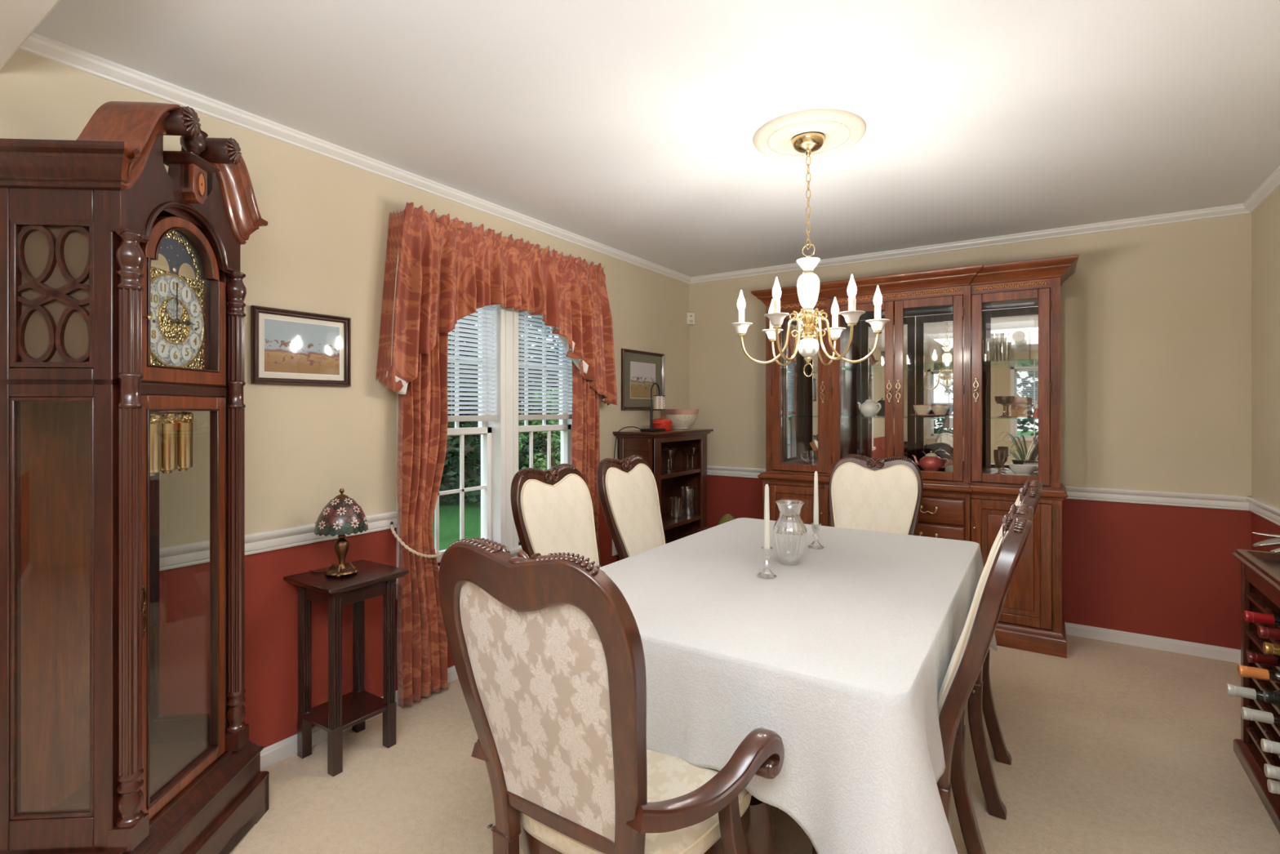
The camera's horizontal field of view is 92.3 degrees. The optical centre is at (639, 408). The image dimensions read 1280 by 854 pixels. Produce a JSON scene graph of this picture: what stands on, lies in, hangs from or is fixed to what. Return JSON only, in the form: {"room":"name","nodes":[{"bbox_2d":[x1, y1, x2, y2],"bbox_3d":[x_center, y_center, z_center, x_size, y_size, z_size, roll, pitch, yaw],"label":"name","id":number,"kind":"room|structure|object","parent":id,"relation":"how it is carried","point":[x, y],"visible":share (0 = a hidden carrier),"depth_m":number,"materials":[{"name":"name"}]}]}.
{"room":"dining room","nodes":[
{"label":"dining room","id":0,"kind":"room"},
{"bbox_2d":[0,49,688,747],"bbox_3d":[-2.181,0.137,1.319,0.150,2.440,9.200,0,0,33],"label":"wall","id":1,"kind":"structure","parent":0,"point":[322,248],"depth_m":2.44,"materials":[{"name":"paint"}]},
{"bbox_2d":[0,0,61,70],"bbox_3d":[-0.405,-1.013,0.689,3.510,0.140,0.200,0,0,33],"label":"beam","id":2,"kind":"structure","parent":1,"relation":"attached to","point":[19,19],"depth_m":1.50,"materials":[{"name":"white paint"}]},
{"bbox_2d":[159,511,398,570],"bbox_3d":[-1.606,0.504,2.033,0.026,0.075,1.825,0,0,33],"label":"trim","id":3,"kind":"structure","parent":1,"relation":"attached to","point":[196,553],"depth_m":2.33,"materials":[{"name":"white paint"}]},
{"bbox_2d":[250,305,351,386],"bbox_3d":[-1.335,-0.238,2.445,0.022,0.291,0.386,0,0,33],"label":"framed picture","id":4,"kind":"object","parent":1,"relation":"attached to","point":[288,347],"visible":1,"depth_m":2.43,"materials":[{"name":"brown wood"}]},
{"bbox_2d":[264,318,339,374],"bbox_3d":[-1.339,-0.240,2.447,0.001,0.200,0.296,0,0,33],"label":"print","id":5,"kind":"object","parent":4,"relation":"attached to","point":[293,346],"depth_m":2.44},
{"bbox_2d":[17,32,691,284],"bbox_3d":[-0.685,-1.059,3.418,0.042,0.048,4.050,0,0,33],"label":"trim","id":6,"kind":"structure","parent":1,"relation":"attached to","point":[37,45],"depth_m":2.36,"materials":[{"name":"white paint"}]},
{"bbox_2d":[260,665,457,769],"bbox_3d":[-2.113,1.322,1.274,0.013,0.069,9.200,0,0,33],"label":"baseboard","id":7,"kind":"structure","parent":1,"relation":"attached to","point":[280,750],"depth_m":2.40,"materials":[{"name":"white paint"}]},
{"bbox_2d":[395,304,572,599],"bbox_3d":[-0.771,0.062,3.420,0.194,1.620,1.430,0,0,33],"label":"window","id":8,"kind":"structure","parent":1,"relation":"in","point":[500,437],"depth_m":3.36,"materials":[{"name":"white paint"}]},
{"bbox_2d":[447,305,497,422],"bbox_3d":[-0.939,-0.301,3.125,0.044,0.735,0.539,0,0,33],"label":"window blind","id":9,"kind":"object","parent":8,"relation":"attached to","point":[451,418],"visible":0.4,"depth_m":3.22,"materials":[{"name":"grey plastic"}]},
{"bbox_2d":[518,311,572,420],"bbox_3d":[-0.565,-0.301,3.693,0.044,0.735,0.534,0,0,33],"label":"window blind","id":10,"kind":"object","parent":8,"relation":"attached to","point":[521,417],"visible":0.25,"depth_m":3.65,"materials":[{"name":"grey plastic"}]},
{"bbox_2d":[375,202,617,405],"bbox_3d":[-0.657,-0.469,3.346,0.170,0.905,1.617,0,0,33],"label":"window valance","id":11,"kind":"object","parent":1,"relation":"attached to","point":[480,268],"visible":1,"depth_m":3.02,"materials":[{"name":"red"}]},
{"bbox_2d":[396,262,448,708],"bbox_3d":[-1.003,0.248,2.860,0.071,2.182,0.280,0,0,33],"label":"curtain","id":12,"kind":"object","parent":11,"relation":"hanging from","point":[422,427],"visible":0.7,"depth_m":2.84,"materials":[{"name":"red fabric"}]},
{"bbox_2d":[390,521,442,557],"bbox_3d":[-1.016,0.603,2.822,0.239,0.186,0.100,0,0,-45],"label":"tieback","id":13,"kind":"object","parent":12,"relation":"attached to","point":[393,531],"visible":1,"depth_m":2.76,"materials":[{"name":"beige fabric"}]},
{"bbox_2d":[571,360,599,552],"bbox_3d":[-0.335,0.248,3.875,0.070,2.182,0.230,0,0,33],"label":"curtain","id":14,"kind":"object","parent":11,"relation":"hanging from","point":[585,437],"visible":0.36,"depth_m":3.85,"materials":[{"name":"red fabric"}]},
{"bbox_2d":[612,539,617,555],"bbox_3d":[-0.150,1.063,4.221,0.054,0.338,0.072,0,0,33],"label":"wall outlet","id":15,"kind":"object","parent":1,"relation":"attached to","point":[614,549],"visible":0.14,"depth_m":4.21,"materials":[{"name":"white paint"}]},
{"bbox_2d":[621,348,664,409],"bbox_3d":[0.029,-0.204,4.518,0.022,0.430,0.554,0,0,33],"label":"framed picture","id":16,"kind":"object","parent":1,"relation":"attached to","point":[640,370],"visible":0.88,"depth_m":4.49,"materials":[{"name":"brown wood"}]},
{"bbox_2d":[631,361,655,398],"bbox_3d":[0.025,-0.204,4.521,0.001,0.256,0.330,0,0,33],"label":"print","id":17,"kind":"object","parent":16,"relation":"attached to","point":[642,373],"depth_m":4.51},
{"bbox_2d":[686,312,694,324],"bbox_3d":[0.419,-0.743,5.085,0.068,0.096,0.026,0,0,-12],"label":"sensor","id":18,"kind":"object","parent":1,"relation":"attached to","point":[690,316],"visible":1,"depth_m":5.07,"materials":[{"name":"beige plastic"}]},
{"bbox_2d":[33,0,1279,276],"bbox_3d":[0.054,-1.143,-0.151,5.500,0.120,9.500,0,0,33],"label":"ceiling","id":19,"kind":"structure","parent":0,"point":[629,126],"depth_m":2.15,"materials":[{"name":"white paint"}]},
{"bbox_2d":[752,108,866,161],"bbox_3d":[0.668,-1.070,2.438,0.432,0.026,0.432,0,0,33],"label":"ceiling medallion","id":20,"kind":"object","parent":19,"relation":"attached to","point":[842,130],"visible":0.94,"depth_m":2.38,"materials":[{"name":"beige paint"}]},
{"bbox_2d":[730,132,890,377],"bbox_3d":[0.668,-0.597,2.438,0.570,0.942,0.607,0,0,33],"label":"chandelier","id":21,"kind":"object","parent":20,"relation":"hanging from","point":[808,283],"visible":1,"depth_m":2.41,"materials":[{"name":"gold metal"}]},
{"bbox_2d":[229,634,1279,853],"bbox_3d":[0.054,1.417,-0.151,5.500,0.120,9.500,0,0,33],"label":"floor","id":22,"kind":"structure","parent":0,"point":[1113,748],"depth_m":2.26,"materials":[{"name":"beige carpet"}]},
{"bbox_2d":[0,101,269,853],"bbox_3d":[-1.401,0.271,1.750,0.386,2.172,0.647,0,0,-4],"label":"grandfather clock","id":23,"kind":"object","parent":22,"relation":"on","point":[123,291],"visible":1,"depth_m":1.59,"materials":[{"name":"brown wood"}]},
{"bbox_2d":[155,207,208,239],"bbox_3d":[-1.452,-0.581,1.747,0.285,0.075,0.500,0,0,-4],"label":"hood","id":24,"kind":"object","parent":23,"relation":"attached to","point":[183,215],"depth_m":1.77,"materials":[{"name":"brown wood"}]},
{"bbox_2d":[283,559,408,776],"bbox_3d":[-1.161,1.005,2.441,0.321,0.704,0.336,0,0,33],"label":"side table","id":25,"kind":"object","parent":22,"relation":"on","point":[340,713],"visible":0.98,"depth_m":2.39,"materials":[{"name":"brown wood"}]},
{"bbox_2d":[309,488,368,577],"bbox_3d":[-1.181,0.483,2.428,0.191,0.339,0.222,0,0,-37],"label":"table lamp","id":26,"kind":"object","parent":25,"relation":"on","point":[342,515],"visible":1,"depth_m":2.37,"materials":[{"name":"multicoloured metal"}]},
{"bbox_2d":[303,689,386,731],"bbox_3d":[-1.161,1.198,2.441,0.240,0.018,0.255,0,0,33],"label":"shelf","id":27,"kind":"object","parent":25,"relation":"attached to","point":[358,706],"depth_m":2.42,"materials":[{"name":"brown wood"}]},
{"bbox_2d":[510,463,601,567],"bbox_3d":[-0.164,0.810,2.656,0.692,1.094,0.540,0,0,33],"label":"dining chair","id":28,"kind":"object","parent":22,"relation":"on","point":[553,508],"visible":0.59,"depth_m":2.75,"materials":[{"name":"beige fabric"}]},
{"bbox_2d":[438,537,784,853],"bbox_3d":[-0.067,0.810,1.427,0.732,1.094,0.658,0,0,33],"label":"dining chair","id":29,"kind":"object","parent":22,"relation":"on","point":[547,651],"visible":1,"depth_m":1.21,"materials":[{"name":"beige fabric"}]},
{"bbox_2d":[596,454,666,559],"bbox_3d":[0.167,0.810,3.204,0.692,1.094,0.540,0,0,33],"label":"dining chair","id":30,"kind":"object","parent":22,"relation":"on","point":[628,491],"visible":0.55,"depth_m":3.26,"materials":[{"name":"beige fabric"}]},
{"bbox_2d":[612,428,713,560],"bbox_3d":[0.182,0.757,4.469,0.364,1.200,0.836,0,0,33],"label":"bookcase","id":31,"kind":"object","parent":22,"relation":"on","point":[648,445],"visible":0.51,"depth_m":4.67,"materials":[{"name":"brown wood"}]},
{"bbox_2d":[613,382,665,458],"bbox_3d":[0.013,0.375,4.209,0.397,1.107,0.175,0,0,-24],"label":"desk lamp","id":32,"kind":"object","parent":31,"relation":"on","point":[659,401],"visible":0.91,"depth_m":4.24,"materials":[{"name":"black metal"}]},
{"bbox_2d":[653,415,672,431],"bbox_3d":[0.158,0.105,4.365,0.144,0.104,0.194,0,0,33],"label":"enamel pot","id":33,"kind":"object","parent":31,"relation":"on","point":[660,423],"visible":0.87,"depth_m":4.31,"materials":[{"name":"red metal"}]},
{"bbox_2d":[661,448,675,472],"bbox_3d":[0.203,0.373,4.378,0.106,0.160,0.106,0,0,33],"label":"martini glass","id":34,"kind":"object","parent":31,"relation":"on","point":[661,449],"visible":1,"depth_m":4.37,"materials":[{"name":"clear glass"}]},
{"bbox_2d":[661,448,675,458],"bbox_3d":[0.203,0.329,4.378,0.106,0.072,0.106,0,0,33],"label":"bowl","id":35,"kind":"object","parent":34,"relation":"on","point":[661,449],"depth_m":4.36,"materials":[{"name":"clear glass"}]},
{"bbox_2d":[664,447,677,470],"bbox_3d":[0.232,0.373,4.568,0.106,0.160,0.106,0,0,33],"label":"martini glass","id":36,"kind":"object","parent":31,"relation":"on","point":[664,447],"visible":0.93,"depth_m":4.55,"materials":[{"name":"clear glass"}]},
{"bbox_2d":[670,496,682,518],"bbox_3d":[0.269,0.734,4.543,0.090,0.150,0.090,0,0,33],"label":"glass tumbler","id":37,"kind":"object","parent":31,"relation":"on","point":[673,517],"visible":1,"depth_m":4.53,"materials":[{"name":"clear glass"}]},
{"bbox_2d":[662,408,699,429],"bbox_3d":[0.311,0.081,4.643,0.279,0.151,0.290,0,0,-13],"label":"bowl","id":38,"kind":"object","parent":31,"relation":"on","point":[682,419],"visible":0.95,"depth_m":4.55,"materials":[{"name":"beige ceramic"}]},
{"bbox_2d":[680,486,696,515],"bbox_3d":[0.374,0.706,4.707,0.124,0.205,0.144,0,0,16],"label":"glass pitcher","id":39,"kind":"object","parent":31,"relation":"on","point":[682,513],"visible":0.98,"depth_m":4.68,"materials":[{"name":"clear glass"}]},
{"bbox_2d":[697,525,712,532],"bbox_3d":[0.491,1.122,4.589,0.070,0.470,0.160,0,0,33],"label":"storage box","id":40,"kind":"object","parent":22,"relation":"on","point":[705,527],"visible":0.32,"depth_m":4.55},
{"bbox_2d":[716,513,735,525],"bbox_3d":[0.680,1.082,4.740,0.230,0.540,0.218,0,0,33],"label":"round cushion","id":41,"kind":"object","parent":22,"relation":"on","point":[726,517],"visible":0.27,"depth_m":4.71,"materials":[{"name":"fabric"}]},
{"bbox_2d":[812,845,817,853],"bbox_3d":[0.546,0.966,2.308,1.126,0.733,1.736,0,0,33],"label":"dining table","id":42,"kind":"object","parent":22,"relation":"on","point":[814,851],"visible":0.02,"depth_m":1.54,"materials":[{"name":"brown wood"}]},
{"bbox_2d":[484,517,997,853],"bbox_3d":[0.551,0.824,2.264,1.381,0.464,2.001,0,0,33],"label":"tablecloth","id":43,"kind":"object","parent":42,"relation":"on","point":[845,654],"visible":0.7,"depth_m":1.53,"materials":[{"name":"white fabric"}]},
{"bbox_2d":[756,546,777,578],"bbox_3d":[0.447,0.541,2.166,0.070,0.100,0.067,0,0,15],"label":"candlestick","id":44,"kind":"object","parent":43,"relation":"on","point":[772,575],"visible":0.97,"depth_m":2.16,"materials":[{"name":"clear glass"}]},
{"bbox_2d":[763,482,769,554],"bbox_3d":[0.447,0.387,2.166,0.022,0.251,0.022,0,0,33],"label":"candle","id":45,"kind":"object","parent":44,"relation":"on","point":[766,508],"visible":1,"depth_m":2.16,"materials":[{"name":"white wax"}]},
{"bbox_2d":[772,499,807,564],"bbox_3d":[0.575,0.474,2.361,0.128,0.233,0.129,0,0,-17],"label":"glass vase","id":46,"kind":"object","parent":43,"relation":"on","point":[789,562],"visible":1,"depth_m":2.35,"materials":[{"name":"clear glass"}]},
{"bbox_2d":[807,522,824,548],"bbox_3d":[0.750,0.541,2.617,0.070,0.100,0.067,0,0,25],"label":"candlestick","id":47,"kind":"object","parent":43,"relation":"on","point":[812,543],"visible":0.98,"depth_m":2.62,"materials":[{"name":"clear glass"}]},
{"bbox_2d":[813,471,818,528],"bbox_3d":[0.750,0.387,2.617,0.022,0.251,0.022,0,0,33],"label":"candle","id":48,"kind":"object","parent":47,"relation":"on","point":[815,516],"visible":1,"depth_m":2.61,"materials":[{"name":"white wax"}]},
{"bbox_2d":[828,453,923,535],"bbox_3d":[1.172,0.810,3.237,0.540,1.094,0.692,0,0,33],"label":"dining chair","id":49,"kind":"object","parent":22,"relation":"on","point":[885,495],"visible":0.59,"depth_m":3.42,"materials":[{"name":"beige fabric"}]},
{"bbox_2d":[751,254,1079,657],"bbox_3d":[1.679,0.264,3.984,1.884,2.186,0.480,0,0,33],"label":"china cabinet","id":50,"kind":"object","parent":22,"relation":"on","point":[934,345],"visible":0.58,"depth_m":3.83,"materials":[{"name":"brown wood"}]},
{"bbox_2d":[802,449,817,464],"bbox_3d":[1.204,0.348,4.359,0.130,0.105,0.084,0,0,33],"label":"glass mug","id":51,"kind":"object","parent":50,"relation":"in","point":[806,450],"visible":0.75,"depth_m":4.35,"materials":[{"name":"clear glass"}]},
{"bbox_2d":[809,440,817,457],"bbox_3d":[1.236,0.286,4.338,0.079,0.110,0.012,0,0,33],"label":"wooden stick","id":52,"kind":"object","parent":51,"relation":"in","point":[812,444],"visible":0.76,"depth_m":4.33,"materials":[{"name":"brown wood"}]},
{"bbox_2d":[857,396,881,416],"bbox_3d":[1.539,-0.011,4.129,0.163,0.132,0.134,0,0,26],"label":"teapot","id":53,"kind":"object","parent":50,"relation":"on","point":[869,407],"visible":1,"depth_m":4.08,"materials":[{"name":"white ceramic"}]},
{"bbox_2d":[786,297,1050,474],"bbox_3d":[1.809,-0.136,4.181,1.684,1.075,0.003,0,0,33],"label":"mirror","id":54,"kind":"object","parent":50,"relation":"attached to","point":[927,331],"depth_m":4.10,"materials":[{"name":"white mirror"}]},
{"bbox_2d":[910,414,946,417],"bbox_3d":[1.846,0.047,3.937,0.212,0.015,0.212,0,0,33],"label":"serving plate","id":55,"kind":"object","parent":50,"relation":"on","point":[917,415],"visible":0.98,"depth_m":3.87,"materials":[{"name":"white ceramic"}]},
{"bbox_2d":[913,404,932,414],"bbox_3d":[1.812,0.011,3.941,0.116,0.071,0.116,0,0,33],"label":"bowl","id":56,"kind":"object","parent":55,"relation":"on","point":[919,409],"visible":0.88,"depth_m":3.90,"materials":[{"name":"beige ceramic"}]},
{"bbox_2d":[931,404,949,414],"bbox_3d":[1.919,0.011,3.930,0.116,0.071,0.116,0,0,33],"label":"bowl","id":57,"kind":"object","parent":55,"relation":"on","point":[936,409],"visible":0.85,"depth_m":3.89,"materials":[{"name":"beige ceramic"}]},
{"bbox_2d":[911,450,949,471],"bbox_3d":[1.849,0.335,3.913,0.156,0.132,0.181,0,0,-2],"label":"teapot","id":58,"kind":"object","parent":50,"relation":"on","point":[931,461],"visible":0.93,"depth_m":3.86,"materials":[{"name":"red ceramic"}]},
{"bbox_2d":[919,456,943,471],"bbox_3d":[1.853,0.352,3.908,0.147,0.098,0.147,0,0,-43],"label":"pot","id":59,"kind":"object","parent":58,"relation":"on","point":[926,463],"depth_m":3.86,"materials":[{"name":"red ceramic"}]},
{"bbox_2d":[944,457,952,471],"bbox_3d":[1.972,0.355,3.902,0.074,0.092,0.054,0,0,33],"label":"dish","id":60,"kind":"object","parent":50,"relation":"on","point":[949,468],"visible":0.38,"depth_m":3.88,"materials":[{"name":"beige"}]},
{"bbox_2d":[982,337,995,362],"bbox_3d":[2.109,-0.353,3.740,0.097,0.140,0.097,0,0,33],"label":"crystal glass","id":61,"kind":"object","parent":50,"relation":"on","point":[993,346],"visible":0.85,"depth_m":3.72,"materials":[{"name":"clear glass"}]},
{"bbox_2d":[990,333,1004,362],"bbox_3d":[2.187,-0.371,3.760,0.075,0.175,0.075,0,0,33],"label":"crystal glass","id":62,"kind":"object","parent":50,"relation":"on","point":[1002,349],"visible":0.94,"depth_m":3.75,"materials":[{"name":"clear glass"}]},
{"bbox_2d":[993,449,1005,474],"bbox_3d":[2.171,0.326,3.711,0.072,0.150,0.072,0,0,33],"label":"goblet","id":63,"kind":"object","parent":50,"relation":"in","point":[998,455],"visible":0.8,"depth_m":3.69,"materials":[{"name":"brown glass"}]},
{"bbox_2d":[994,395,1014,417],"bbox_3d":[2.198,-0.009,3.705,0.104,0.128,0.104,0,0,33],"label":"goblet","id":64,"kind":"object","parent":50,"relation":"on","point":[1004,401],"visible":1,"depth_m":3.67,"materials":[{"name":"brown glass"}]},
{"bbox_2d":[998,342,1011,361],"bbox_3d":[2.179,-0.338,3.670,0.066,0.110,0.066,0,0,33],"label":"crystal glass","id":65,"kind":"object","parent":50,"relation":"on","point":[1010,342],"visible":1,"depth_m":3.67,"materials":[{"name":"clear glass"}]},
{"bbox_2d":[1008,328,1029,361],"bbox_3d":[2.258,-0.378,3.662,0.110,0.190,0.042,0,0,33],"label":"clock","id":66,"kind":"object","parent":50,"relation":"on","point":[1019,335],"visible":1,"depth_m":3.65,"materials":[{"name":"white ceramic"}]},
{"bbox_2d":[1010,396,1027,417],"bbox_3d":[2.330,-0.008,3.773,0.090,0.125,0.016,0,0,33],"label":"box","id":67,"kind":"object","parent":50,"relation":"on","point":[1019,406],"visible":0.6,"depth_m":3.77,"materials":[{"name":"brown"}]},
{"bbox_2d":[1008,464,1038,475],"bbox_3d":[2.275,0.363,3.625,0.175,0.075,0.093,0,0,33],"label":"bowl","id":68,"kind":"object","parent":50,"relation":"in","point":[1020,469],"visible":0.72,"depth_m":3.61,"materials":[{"name":"white ceramic"}]},
{"bbox_2d":[1026,397,1031,417],"bbox_3d":[2.372,-0.005,3.745,0.024,0.120,0.016,0,0,33],"label":"wooden plaque","id":69,"kind":"object","parent":50,"relation":"on","point":[1028,399],"visible":1,"depth_m":3.74,"materials":[{"name":"brown wood"}]},
{"bbox_2d":[1022,462,1038,475],"bbox_3d":[2.353,0.364,3.699,0.092,0.072,0.092,0,0,33],"label":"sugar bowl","id":70,"kind":"object","parent":50,"relation":"on","point":[1024,463],"visible":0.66,"depth_m":3.67,"materials":[{"name":"white ceramic"}]},
{"bbox_2d":[1031,400,1038,417],"bbox_3d":[2.334,0.004,3.615,0.048,0.101,0.048,0,0,33],"label":"figurine","id":71,"kind":"object","parent":50,"relation":"on","point":[1035,415],"visible":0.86,"depth_m":3.61,"materials":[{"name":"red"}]},
{"bbox_2d":[936,503,1033,853],"bbox_3d":[0.715,0.810,1.760,0.692,1.094,0.540,0,0,33],"label":"dining chair","id":72,"kind":"object","parent":22,"relation":"on","point":[969,655],"visible":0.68,"depth_m":1.47,"materials":[{"name":"brown wood"}]},
{"bbox_2d":[967,480,1042,819],"bbox_3d":[1.115,0.810,2.335,0.692,1.094,0.540,0,0,33],"label":"dining chair","id":73,"kind":"object","parent":22,"relation":"on","point":[980,700],"visible":0.35,"depth_m":2.09,"materials":[{"name":"brown wood"}]},
{"bbox_2d":[1231,548,1279,834],"bbox_3d":[2.060,0.955,1.716,0.312,0.804,1.537,0,0,33],"label":"wine rack","id":74,"kind":"object","parent":22,"relation":"on","point":[1260,570],"visible":0.73,"depth_m":2.31,"materials":[{"name":"brown wood"}]},
{"bbox_2d":[1226,683,1279,707],"bbox_3d":[2.075,0.933,1.957,0.300,0.086,0.086,0,0,35],"label":"wine bottle","id":75,"kind":"object","parent":74,"relation":"in","point":[1231,690],"visible":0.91,"depth_m":2.01,"materials":[{"name":"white glass"}]},
{"bbox_2d":[1231,548,1279,592],"bbox_3d":[2.060,0.579,1.716,0.312,0.052,1.537,0,0,33],"label":"tray","id":76,"kind":"object","parent":74,"relation":"on","point":[1264,566],"depth_m":2.25,"materials":[{"name":"brown wood"}]},
{"bbox_2d":[1236,664,1279,682],"bbox_3d":[2.036,0.835,1.880,0.300,0.086,0.086,0,0,33],"label":"wine bottle","id":77,"kind":"object","parent":74,"relation":"in","point":[1242,670],"visible":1,"depth_m":1.93,"materials":[{"name":"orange glass"}]},
{"bbox_2d":[1240,706,1277,724],"bbox_3d":[2.012,0.952,1.843,0.300,0.086,0.086,0,0,32],"label":"wine bottle","id":78,"kind":"object","parent":74,"relation":"in","point":[1248,713],"visible":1,"depth_m":1.90,"materials":[{"name":"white glass"}]},
{"bbox_2d":[1243,610,1279,626],"bbox_3d":[2.105,0.680,1.929,0.300,0.086,0.086,0,0,33],"label":"wine bottle","id":79,"kind":"object","parent":74,"relation":"in","point":[1248,616],"visible":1,"depth_m":1.98,"materials":[{"name":"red glass"}]},
{"bbox_2d":[1247,651,1279,666],"bbox_3d":[2.188,0.842,2.001,0.300,0.086,0.086,0,0,33],"label":"wine bottle","id":80,"kind":"object","parent":74,"relation":"in","point":[1252,657],"visible":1,"depth_m":2.05,"materials":[{"name":"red glass"}]},
{"bbox_2d":[1252,537,1279,546],"bbox_3d":[2.088,0.431,1.940,0.221,0.036,0.092,0,0,33],"label":"server","id":81,"kind":"object","parent":74,"relation":"on","point":[1273,541],"visible":1,"depth_m":1.99,"materials":[{"name":"grey metal"}]},
{"bbox_2d":[1251,532,1279,537],"bbox_3d":[2.096,0.399,1.952,0.220,0.027,0.036,0,0,33],"label":"server","id":82,"kind":"object","parent":81,"relation":"on","point":[1264,534],"visible":1,"depth_m":1.99,"materials":[{"name":"grey metal"}]},
{"bbox_2d":[1257,625,1279,639],"bbox_3d":[2.087,0.707,1.865,0.300,0.086,0.086,0,0,33],"label":"wine bottle","id":83,"kind":"object","parent":74,"relation":"in","point":[1263,632],"visible":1,"depth_m":1.93,"materials":[{"name":"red glass"}]},
{"bbox_2d":[1260,738,1279,754],"bbox_3d":[1.996,1.012,1.764,0.300,0.086,0.086,0,0,34],"label":"wine bottle","id":84,"kind":"object","parent":74,"relation":"in","point":[1269,746],"visible":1,"depth_m":1.83,"materials":[{"name":"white glass"}]},
{"bbox_2d":[1262,641,1279,655],"bbox_3d":[2.121,0.765,1.881,0.300,0.086,0.086,0,0,34],"label":"wine bottle","id":85,"kind":"object","parent":74,"relation":"in","point":[1268,647],"visible":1,"depth_m":1.95,"materials":[{"name":"gold glass"}]},
{"bbox_2d":[1262,689,1279,704],"bbox_3d":[2.050,0.887,1.810,0.300,0.086,0.086,0,0,35],"label":"wine bottle","id":86,"kind":"object","parent":74,"relation":"in","point":[1269,696],"visible":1,"depth_m":1.88,"materials":[{"name":"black glass"}]},
{"bbox_2d":[1263,763,1279,779],"bbox_3d":[1.945,1.052,1.704,0.300,0.086,0.086,0,0,33],"label":"wine bottle","id":87,"kind":"object","parent":74,"relation":"in","point":[1270,771],"visible":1,"depth_m":1.77,"materials":[{"name":"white glass"}]},
{"bbox_2d":[1266,778,1279,794],"bbox_3d":[1.996,1.121,1.745,0.300,0.086,0.086,0,0,33],"label":"wine bottle","id":88,"kind":"object","parent":74,"relation":"in","point":[1273,786],"visible":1,"depth_m":1.81,"materials":[{"name":"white glass"}]},
{"bbox_2d":[1270,547,1279,553],"bbox_3d":[2.053,0.431,1.850,0.221,0.035,0.072,0,0,33],"label":"server","id":89,"kind":"object","parent":74,"relation":"on","point":[1276,550],"visible":1,"depth_m":1.91,"materials":[{"name":"grey metal"}]},
{"bbox_2d":[688,213,1251,649],"bbox_3d":[1.855,0.137,4.260,3.660,2.440,0.150,0,0,33],"label":"wall","id":90,"kind":"structure","parent":0,"point":[1156,320],"depth_m":3.52,"materials":[{"name":"paint"}]},
{"bbox_2d":[689,203,1249,284],"bbox_3d":[1.815,-1.059,4.172,3.390,0.048,0.042,0,0,33],"label":"trim","id":91,"kind":"structure","parent":90,"relation":"attached to","point":[1237,209],"depth_m":3.85,"materials":[{"name":"white paint"}]},
{"bbox_2d":[706,465,1252,511],"bbox_3d":[1.819,0.504,4.178,3.390,0.075,0.026,0,0,33],"label":"trim","id":92,"kind":"structure","parent":90,"relation":"attached to","point":[1140,496],"depth_m":3.50,"materials":[{"name":"white paint"}]},
{"bbox_2d":[1065,622,1240,662],"bbox_3d":[1.823,1.322,4.184,3.390,0.069,0.013,0,0,33],"label":"baseboard","id":93,"kind":"structure","parent":90,"relation":"attached to","point":[1212,651],"depth_m":3.46,"materials":[{"name":"white paint"}]},
{"bbox_2d":[1251,186,1279,551],"bbox_3d":[2.179,0.137,1.533,0.120,2.440,4.050,0,0,33],"label":"wall","id":94,"kind":"structure","parent":0,"point":[1265,219],"depth_m":3.04,"materials":[{"name":"paint"}]},
{"bbox_2d":[1243,165,1279,213],"bbox_3d":[2.112,-1.059,1.577,0.042,0.048,4.050,0,0,33],"label":"trim","id":95,"kind":"structure","parent":94,"relation":"attached to","point":[1272,183],"depth_m":2.99,"materials":[{"name":"white paint"}]},
{"bbox_2d":[1245,496,1279,525],"bbox_3d":[2.118,0.504,1.573,0.026,0.075,4.050,0,0,33],"label":"trim","id":96,"kind":"structure","parent":94,"relation":"attached to","point":[1267,511],"depth_m":3.01,"materials":[{"name":"white paint"}]},
{"label":"outside","id":97,"kind":"structure","parent":0,"visible":0},
{"bbox_2d":[432,423,560,551],"bbox_3d":[0.410,2.017,5.121,120.000,0.080,120.000,0,0,33],"label":"ground","id":98,"kind":"structure","parent":97,"point":[449,513],"depth_m":10.77,"materials":[{"name":"green plant"}]},
{"bbox_2d":[439,339,528,504],"bbox_3d":[-4.233,0.173,13.166,4.017,3.666,3.331,0,0,-15],"label":"shrub","id":99,"kind":"object","parent":98,"relation":"on","point":[451,462],"visible":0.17,"depth_m":12.60,"materials":[{"name":"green plant"}]},
{"bbox_2d":[447,311,560,482],"bbox_3d":[-4.634,-2.498,17.273,7.568,9.048,8.518,0,0,-29],"label":"tree","id":100,"kind":"object","parent":98,"relation":"on","point":[535,445],"visible":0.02,"depth_m":16.40,"materials":[{"name":"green plant"}]},
{"bbox_2d":[460,346,559,471],"bbox_3d":[-3.350,-0.033,19.528,4.244,4.125,3.867,0,0,9],"label":"shrub","id":101,"kind":"object","parent":98,"relation":"on","point":[543,446],"visible":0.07,"depth_m":19.03,"materials":[{"name":"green plant"}]},
{"bbox_2d":[475,311,559,424],"bbox_3d":[-1.292,-1.910,15.492,6.477,7.782,5.686,0,0,33],"label":"tree","id":102,"kind":"object","parent":98,"relation":"on","point":[520,311],"visible":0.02,"depth_m":15.57,"materials":[{"name":"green plant"}]},
{"bbox_2d":[518,386,560,471],"bbox_3d":[-1.831,0.764,11.985,1.547,2.432,1.767,0,0,33],"label":"shrub","id":103,"kind":"object","parent":98,"relation":"on","point":[553,447],"visible":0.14,"depth_m":11.97,"materials":[{"name":"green plant"}]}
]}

